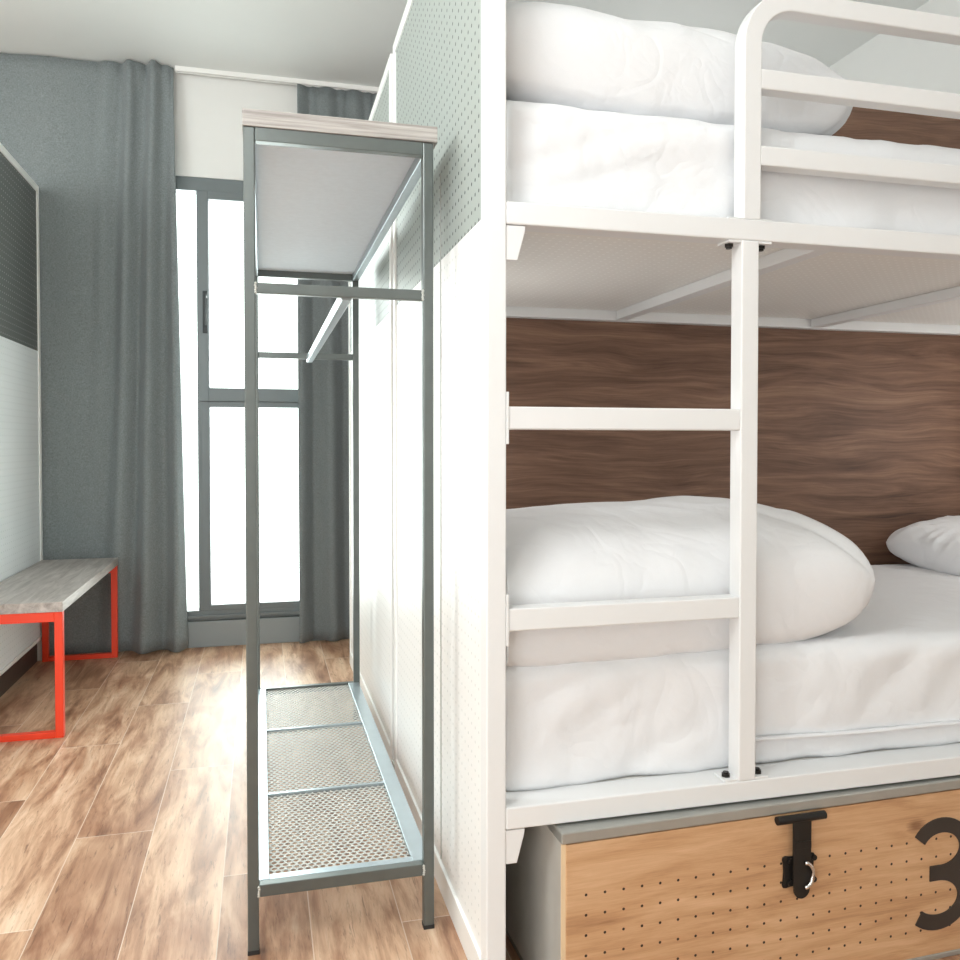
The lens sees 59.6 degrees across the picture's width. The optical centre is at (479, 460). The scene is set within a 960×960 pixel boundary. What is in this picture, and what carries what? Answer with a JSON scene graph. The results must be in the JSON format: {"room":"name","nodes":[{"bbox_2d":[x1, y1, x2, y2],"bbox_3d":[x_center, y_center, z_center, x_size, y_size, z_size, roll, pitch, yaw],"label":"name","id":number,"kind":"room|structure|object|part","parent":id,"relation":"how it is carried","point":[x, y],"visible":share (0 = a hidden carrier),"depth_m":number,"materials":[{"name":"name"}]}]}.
{"room":"dormitory","nodes":[
{"label":"dormitory","id":0,"kind":"room"},
{"bbox_2d":[173,71,373,180],"bbox_3d":[-1.074,-0.555,4.926,5.610,3.203,0.205,0,1,-15],"label":"wall","id":1,"kind":"structure","parent":0,"point":[208,134],"depth_m":4.69,"materials":[{"name":"white paint"}]},
{"bbox_2d":[175,176,298,620],"bbox_3d":[-1.162,-0.342,4.812,1.420,2.482,0.150,0,1,-15],"label":"window","id":2,"kind":"structure","parent":1,"relation":"in","point":[206,190],"depth_m":4.71,"materials":[{"name":"metal"}]},
{"bbox_3d":[-1.529,-0.836,4.654,0.022,0.176,0.050,0,1,-15],"label":"handle lever","id":3,"kind":"part","parent":2,"relation":"part of","materials":[{"name":"grey metal"}]},
{"bbox_3d":[-1.535,-0.831,4.681,0.027,0.235,0.010,0,1,-15],"label":"handle","id":4,"kind":"part","parent":2,"relation":"part of","materials":[{"name":"grey metal"}]},
{"bbox_3d":[-1.056,-0.922,4.831,1.080,1.172,0.042,0,1,-15],"label":"sash","id":5,"kind":"part","parent":2,"relation":"part of","materials":[{"name":"metal"}]},
{"bbox_3d":[-1.052,0.254,4.862,1.068,1.180,0.032,0,1,-15],"label":"sash","id":6,"kind":"part","parent":2,"relation":"part of","materials":[{"name":"metal"}]},
{"bbox_2d":[161,615,349,649],"bbox_3d":[-1.163,0.976,4.842,1.420,0.146,0.045,0,1,-15],"label":"trim","id":7,"kind":"structure","parent":1,"relation":"attached to","point":[279,629],"depth_m":4.76,"materials":[{"name":"grey paint"}]},
{"bbox_2d":[0,0,929,86],"bbox_3d":[-0.217,-2.137,1.604,5.810,0.100,7.100,0,1,-15],"label":"ceiling","id":8,"kind":"structure","parent":0,"point":[337,41],"depth_m":4.17,"materials":[{"name":"grey paint"}]},
{"bbox_2d":[175,65,378,92],"bbox_3d":[-0.915,-2.140,4.765,1.547,0.027,0.032,0,1,-15],"label":"track","id":9,"kind":"object","parent":8,"relation":"attached to","point":[178,69],"visible":0.57,"depth_m":4.69,"materials":[{"name":"white metal"}]},
{"bbox_2d":[0,53,187,655],"bbox_3d":[-2.490,-0.546,4.383,1.798,3.184,0.111,0,1,-13],"label":"curtain","id":10,"kind":"object","parent":9,"relation":"hanging from","point":[96,139],"visible":0.84,"depth_m":4.52,"materials":[{"name":"grey fabric"}]},
{"bbox_2d":[297,84,376,642],"bbox_3d":[-0.646,-0.545,4.870,0.810,3.162,0.093,0,1,-15],"label":"curtain","id":11,"kind":"object","parent":9,"relation":"hanging from","point":[323,385],"visible":0.25,"depth_m":4.81,"materials":[{"name":"grey fabric"}]},
{"bbox_2d":[0,639,959,959],"bbox_3d":[-0.217,1.165,1.673,5.810,0.100,7.100,0,1,-15],"label":"floor","id":12,"kind":"structure","parent":0,"point":[123,835],"depth_m":2.49,"materials":[{"name":"brown wood"}]},
{"bbox_2d":[0,143,42,675],"bbox_3d":[-2.130,-0.176,3.620,0.040,2.500,1.685,0,1,-15],"label":"wall","id":13,"kind":"structure","parent":12,"relation":"on","point":[21,521],"depth_m":4.05,"materials":[{"name":"white paint"}]},
{"bbox_2d":[0,644,36,696],"bbox_3d":[-2.059,1.024,3.330,0.017,0.113,2.240,0,1,-15],"label":"baseboard","id":14,"kind":"structure","parent":13,"relation":"attached to","point":[19,668],"depth_m":4.06,"materials":[{"name":"brown wood"}]},
{"bbox_3d":[-2.130,-1.408,3.594,0.040,0.036,1.613,0,1,-15],"label":"rail","id":15,"kind":"part","parent":13,"relation":"part of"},
{"bbox_3d":[-2.130,0.949,3.643,0.040,0.020,1.613,0,1,-15],"label":"rail","id":16,"kind":"part","parent":13,"relation":"part of","materials":[{"name":"white wood"}]},
{"bbox_2d":[0,558,117,742],"bbox_3d":[-1.968,0.803,3.846,0.374,0.533,1.302,0,1,-15],"label":"bench","id":17,"kind":"object","parent":12,"relation":"on","point":[41,592],"visible":1,"depth_m":3.51,"materials":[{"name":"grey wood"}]},
{"bbox_3d":[-1.807,0.835,3.236,0.368,0.494,0.030,0,1,-15],"label":"leg frame","id":18,"kind":"part","parent":17,"relation":"part of","materials":[{"name":"red metal"}]},
{"bbox_3d":[-1.968,0.556,3.841,0.374,0.039,1.302,0,1,-15],"label":"seat","id":19,"kind":"part","parent":17,"relation":"part of","materials":[{"name":"grey wood"}]},
{"bbox_3d":[-2.126,0.810,4.457,0.368,0.494,0.030,0,1,-15],"label":"leg frame","id":20,"kind":"part","parent":17,"relation":"part of","materials":[{"name":"red metal"}]},
{"bbox_2d":[242,108,436,955],"bbox_3d":[-0.510,0.152,2.677,0.437,1.884,1.587,0,1,-15],"label":"clothes rack","id":21,"kind":"object","parent":12,"relation":"on","point":[322,194],"visible":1,"depth_m":2.10,"materials":[{"name":"grey metal"}]},
{"bbox_3d":[-0.511,0.183,1.874,0.025,1.839,0.025,0,1,-15],"label":"post","id":22,"kind":"part","parent":21,"relation":"part of","materials":[{"name":"grey metal"}]},
{"bbox_3d":[-0.707,-0.737,2.607,0.025,0.030,1.529,0,1,-15],"label":"rail","id":23,"kind":"part","parent":21,"relation":"part of","materials":[{"name":"metal"}]},
{"bbox_3d":[-0.903,0.152,3.378,0.025,1.839,0.025,0,1,-15],"label":"post","id":24,"kind":"part","parent":21,"relation":"part of","materials":[{"name":"grey metal"}]},
{"bbox_3d":[-0.694,0.952,2.646,0.044,0.027,1.529,0,1,-15],"label":"shelf frame","id":25,"kind":"part","parent":21,"relation":"part of","materials":[{"name":"metal"}]},
{"bbox_3d":[-0.709,-0.754,3.409,0.376,0.030,0.025,0,1,-15],"label":"rail","id":26,"kind":"part","parent":21,"relation":"part of","materials":[{"name":"grey metal"}]},
{"bbox_3d":[-0.709,0.936,3.445,0.376,0.027,0.023,0,1,-15],"label":"shelf frame","id":27,"kind":"part","parent":21,"relation":"part of","materials":[{"name":"grey metal"}]},
{"bbox_2d":[266,685,408,873],"bbox_3d":[-0.517,0.947,2.694,0.370,0.002,1.524,0,1,-15],"label":"shelf","id":28,"kind":"object","parent":21,"relation":"attached to","point":[398,809],"depth_m":2.44,"materials":[{"name":"metal"}]},
{"bbox_3d":[-0.317,-0.722,1.906,0.376,0.030,0.025,0,1,-15],"label":"rail","id":29,"kind":"part","parent":21,"relation":"part of","materials":[{"name":"grey metal"}]},
{"bbox_3d":[-0.317,0.967,1.941,0.376,0.027,0.023,0,1,-15],"label":"shelf frame","id":30,"kind":"part","parent":21,"relation":"part of","materials":[{"name":"grey metal"}]},
{"bbox_3d":[-0.515,0.150,3.479,0.025,1.839,0.025,0,1,-15],"label":"post","id":31,"kind":"part","parent":21,"relation":"part of","materials":[{"name":"grey metal"}]},
{"bbox_3d":[-0.332,0.950,2.740,0.044,0.027,1.529,0,1,-15],"label":"shelf frame","id":32,"kind":"part","parent":21,"relation":"part of","materials":[{"name":"metal"}]},
{"bbox_3d":[-0.319,-0.739,2.708,0.025,0.030,1.529,0,1,-15],"label":"rail","id":33,"kind":"part","parent":21,"relation":"part of","materials":[{"name":"metal"}]},
{"bbox_3d":[-0.123,0.181,1.975,0.025,1.839,0.025,0,1,-15],"label":"post","id":34,"kind":"part","parent":21,"relation":"part of","materials":[{"name":"grey metal"}]},
{"bbox_2d":[348,0,480,959],"bbox_3d":[-0.313,-0.163,3.005,0.038,2.500,2.780,0,1,-15],"label":"wall","id":35,"kind":"structure","parent":12,"relation":"on","point":[437,44],"depth_m":2.20,"materials":[{"name":"paint"}]},
{"bbox_3d":[-0.479,1.038,3.667,0.037,0.070,1.393,0,1,-15],"label":"rail","id":36,"kind":"part","parent":35,"relation":"part of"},
{"bbox_3d":[-0.478,-1.408,3.616,0.036,0.036,1.393,0,1,-15],"label":"rail","id":37,"kind":"part","parent":35,"relation":"part of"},
{"bbox_3d":[-0.116,-1.379,2.227,0.036,0.036,1.224,0,1,-15],"label":"rail","id":38,"kind":"part","parent":35,"relation":"part of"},
{"bbox_3d":[-0.117,1.067,2.278,0.037,0.070,1.224,0,1,-15],"label":"rail","id":39,"kind":"part","parent":35,"relation":"part of","materials":[{"name":"white paint"}]},
{"bbox_2d":[481,0,959,959],"bbox_3d":[0.965,-0.151,2.429,2.267,2.500,1.151,0,1,-15],"label":"bunk bed","id":40,"kind":"object","parent":12,"relation":"on","point":[745,272],"visible":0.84,"depth_m":1.74,"materials":[{"name":"metal"}]},
{"bbox_3d":[0.026,-0.134,1.614,0.039,2.500,0.046,0,1,-15],"label":"corner post","id":41,"kind":"part","parent":40,"relation":"part of","materials":[{"name":"white metal"}]},
{"bbox_3d":[0.048,0.306,1.627,0.005,0.100,0.043,0,1,-15],"label":"rung plate","id":42,"kind":"part","parent":40,"relation":"part of","materials":[{"name":"white metal"}]},
{"bbox_3d":[0.048,-0.082,1.619,0.005,0.100,0.043,0,1,-15],"label":"rung plate","id":43,"kind":"part","parent":40,"relation":"part of","materials":[{"name":"white metal"}]},
{"bbox_2d":[506,564,959,790],"bbox_3d":[0.970,0.522,2.446,2.162,0.260,1.049,0,1,-15],"label":"mattress","id":44,"kind":"object","parent":40,"relation":"on","point":[888,677],"visible":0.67,"depth_m":1.84,"materials":[{"name":"white fabric"}]},
{"bbox_2d":[506,496,874,666],"bbox_3d":[0.417,0.257,2.091,0.929,0.329,0.638,0,1,-15],"label":"pillow","id":45,"kind":"object","parent":44,"relation":"on","point":[812,580],"visible":0.59,"depth_m":1.82,"materials":[{"name":"white fabric"}]},
{"bbox_2d":[886,516,959,575],"bbox_3d":[1.734,0.293,2.991,0.377,0.186,0.391,0,1,-22],"label":"pillow","id":46,"kind":"object","parent":44,"relation":"on","point":[934,544],"visible":1,"depth_m":2.95,"materials":[{"name":"white fabric"}]},
{"bbox_2d":[506,100,959,235],"bbox_3d":[0.970,-0.627,2.421,2.163,0.232,1.051,0,1,-15],"label":"mattress","id":47,"kind":"object","parent":40,"relation":"on","point":[556,154],"visible":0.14,"depth_m":1.75,"materials":[{"name":"white fabric"}]},
{"bbox_2d":[506,2,852,135],"bbox_3d":[0.384,-0.878,2.078,0.891,0.290,0.618,0,1,-15],"label":"pillow","id":48,"kind":"object","parent":47,"relation":"on","point":[560,54],"visible":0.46,"depth_m":1.77,"materials":[{"name":"white fabric"}]},
{"bbox_3d":[0.854,-0.500,2.967,2.126,0.043,0.040,0,1,-15],"label":"rail","id":49,"kind":"part","parent":40,"relation":"part of","materials":[{"name":"white metal"}]},
{"bbox_3d":[1.103,-0.478,1.890,2.188,0.043,0.050,0,1,-15],"label":"rail","id":50,"kind":"part","parent":40,"relation":"part of","materials":[{"name":"white metal"}]},
{"bbox_3d":[1.100,0.685,1.926,2.188,0.043,0.075,0,1,-15],"label":"rail","id":51,"kind":"part","parent":40,"relation":"part of","materials":[{"name":"white metal"}]},
{"bbox_3d":[0.551,0.664,1.768,0.101,0.005,0.043,0,1,-15],"label":"foot plate","id":52,"kind":"part","parent":40,"relation":"part of","materials":[{"name":"white metal"}]},
{"bbox_3d":[0.551,-0.451,1.745,0.101,0.005,0.043,0,1,-15],"label":"foot plate","id":53,"kind":"part","parent":40,"relation":"part of","materials":[{"name":"white metal"}]},
{"bbox_3d":[0.551,-0.498,1.744,0.101,0.003,0.043,0,1,-15],"label":"guard plate","id":54,"kind":"part","parent":40,"relation":"part of","materials":[{"name":"white metal"}]},
{"bbox_3d":[1.320,-0.739,1.936,1.622,0.477,0.039,0,1,-15],"label":"guard rail","id":55,"kind":"part","parent":40,"relation":"part of","materials":[{"name":"white metal"}]},
{"bbox_2d":[506,107,959,564],"bbox_3d":[1.000,-0.149,3.051,2.525,2.430,0.025,0,1,-15],"label":"board","id":56,"kind":"object","parent":12,"relation":"on","point":[858,434],"visible":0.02,"depth_m":3.06,"materials":[{"name":"laminate"}]},
{"bbox_2d":[506,775,959,959],"bbox_3d":[0.607,0.904,2.231,1.204,0.399,0.984,0,1,-16],"label":"storage box","id":57,"kind":"object","parent":12,"relation":"on","point":[872,872],"visible":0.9,"depth_m":1.75,"materials":[{"name":"wood"}]},
{"bbox_3d":[0.031,0.913,2.084,0.012,0.363,0.950,0,1,-16],"label":"panel","id":58,"kind":"part","parent":57,"relation":"part of","materials":[{"name":"metal"}]},
{"bbox_3d":[0.603,0.716,2.239,1.204,0.023,0.960,0,1,-16],"label":"lid","id":59,"kind":"part","parent":57,"relation":"part of","materials":[{"name":"metal"}]},
{"bbox_3d":[0.668,0.860,1.761,0.079,0.067,0.004,0,1,-16],"label":"staple plate","id":60,"kind":"part","parent":57,"relation":"part of","materials":[{"name":"metal"}]},
{"bbox_2d":[829,0,959,93],"bbox_3d":[2.552,-0.500,2.334,0.100,3.203,7.050,0,1,-15],"label":"wall","id":61,"kind":"structure","parent":0,"point":[884,59],"depth_m":4.00,"materials":[{"name":"white paint"}]}
]}

